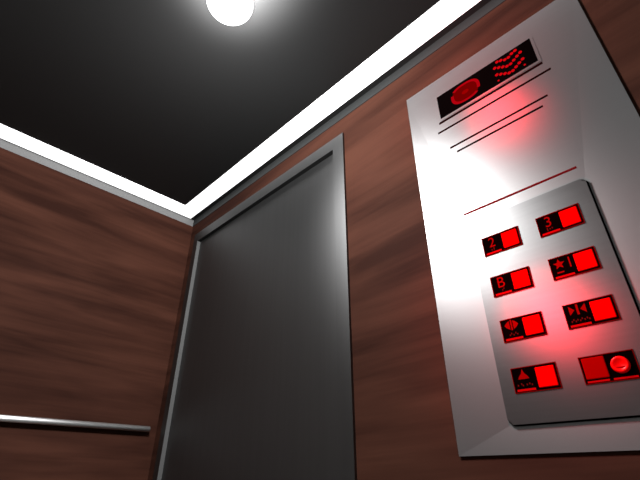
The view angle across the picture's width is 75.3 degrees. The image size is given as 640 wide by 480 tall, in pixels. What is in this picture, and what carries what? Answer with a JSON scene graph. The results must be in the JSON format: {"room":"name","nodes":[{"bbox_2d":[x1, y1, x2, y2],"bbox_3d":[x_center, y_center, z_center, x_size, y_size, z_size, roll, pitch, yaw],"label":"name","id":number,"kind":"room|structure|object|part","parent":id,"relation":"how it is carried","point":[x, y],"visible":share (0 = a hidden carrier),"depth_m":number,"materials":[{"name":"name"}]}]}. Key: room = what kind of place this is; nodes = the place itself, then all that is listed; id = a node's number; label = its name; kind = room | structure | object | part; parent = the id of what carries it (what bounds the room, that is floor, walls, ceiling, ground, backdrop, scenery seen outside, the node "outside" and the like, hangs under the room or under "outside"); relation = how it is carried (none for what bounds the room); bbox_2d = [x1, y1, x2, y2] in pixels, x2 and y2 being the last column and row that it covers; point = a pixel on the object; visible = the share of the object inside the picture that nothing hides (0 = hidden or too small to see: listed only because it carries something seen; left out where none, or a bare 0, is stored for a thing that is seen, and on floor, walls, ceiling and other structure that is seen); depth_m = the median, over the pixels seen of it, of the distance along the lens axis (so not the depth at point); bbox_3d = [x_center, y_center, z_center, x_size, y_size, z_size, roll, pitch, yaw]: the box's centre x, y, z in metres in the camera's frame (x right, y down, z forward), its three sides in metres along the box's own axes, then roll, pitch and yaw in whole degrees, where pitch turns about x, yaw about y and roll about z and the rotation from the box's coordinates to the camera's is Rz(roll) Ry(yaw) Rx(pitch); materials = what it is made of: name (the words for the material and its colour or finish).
{"room":"elevator interior","nodes":[
{"label":"elevator interior","id":0,"kind":"room"},
{"bbox_2d":[0,147,192,479],"bbox_3d":[-1.374,0.614,1.614,1.670,2.300,0.060,26,-39,-38],"label":"wall","id":1,"kind":"structure","parent":0,"point":[91,277],"depth_m":1.97,"materials":[{"name":"brown wood"}]},
{"bbox_2d":[0,414,150,431],"bbox_3d":[-1.319,0.665,1.569,1.400,0.025,0.036,26,-39,-38],"label":"handrail","id":2,"kind":"object","parent":1,"relation":"attached to","point":[3,418],"visible":1,"depth_m":1.77,"materials":[{"name":"metal"}]},
{"bbox_2d":[0,139,193,226],"bbox_3d":[-1.352,-0.375,2.156,1.550,0.045,0.001,26,-39,-38],"label":"trim","id":3,"kind":"structure","parent":1,"relation":"attached to","point":[6,145],"depth_m":2.25,"materials":[{"name":"grey metal"}]},
{"bbox_2d":[0,0,490,220],"bbox_3d":[-0.409,-0.889,1.355,1.670,0.050,2.800,26,-39,-38],"label":"ceiling","id":4,"kind":"structure","parent":0,"point":[164,97],"depth_m":1.68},
{"bbox_2d":[206,0,252,25],"bbox_3d":[-0.310,-0.797,1.418,0.160,0.045,0.160,26,-39,-38],"label":"ceiling lamp","id":5,"kind":"object","parent":4,"relation":"attached to","point":[227,12],"visible":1,"depth_m":1.42,"materials":[{"name":"white glass"}]},
{"bbox_2d":[0,0,480,218],"bbox_3d":[-0.409,-0.867,1.342,1.491,0.001,2.662,26,-39,-38],"label":"light strip","id":6,"kind":"object","parent":4,"relation":"attached to","point":[444,12],"visible":1,"depth_m":1.94,"materials":[{"name":"white plastic"}]},
{"bbox_2d":[148,0,639,479],"bbox_3d":[0.163,0.413,1.261,0.060,2.300,2.680,26,-39,-38],"label":"wall","id":7,"kind":"structure","parent":0,"point":[405,428],"depth_m":1.25,"materials":[{"name":"brown wood"}]},
{"bbox_2d":[152,133,356,479],"bbox_3d":[-0.313,0.702,1.627,0.055,2.162,1.215,26,-39,-38],"label":"door","id":8,"kind":"structure","parent":7,"relation":"in","point":[261,387],"depth_m":1.70,"materials":[{"name":"metal"}]},
{"bbox_2d":[193,0,505,225],"bbox_3d":[0.141,-0.577,1.803,0.003,0.045,2.674,26,-39,-38],"label":"trim","id":9,"kind":"structure","parent":7,"relation":"attached to","point":[492,4],"depth_m":1.74,"materials":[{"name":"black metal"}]},
{"bbox_2d":[406,0,639,456],"bbox_3d":[0.522,-0.113,1.080,0.017,1.183,0.574,26,-39,-38],"label":"control panel","id":10,"kind":"object","parent":7,"relation":"attached to","point":[527,150],"visible":1,"depth_m":1.01,"materials":[{"name":"metal"}]},
{"bbox_3d":[0.522,0.130,0.948,0.008,0.517,0.300,26,-39,-38],"label":"plate","id":11,"kind":"part","parent":10,"relation":"part of","materials":[{"name":"silver metal"}]},
{"bbox_3d":[0.580,0.240,0.802,0.008,0.032,0.032,26,-39,-38],"label":"round knob","id":12,"kind":"part","parent":10,"relation":"part of","materials":[{"name":"red plastic"}]}
]}

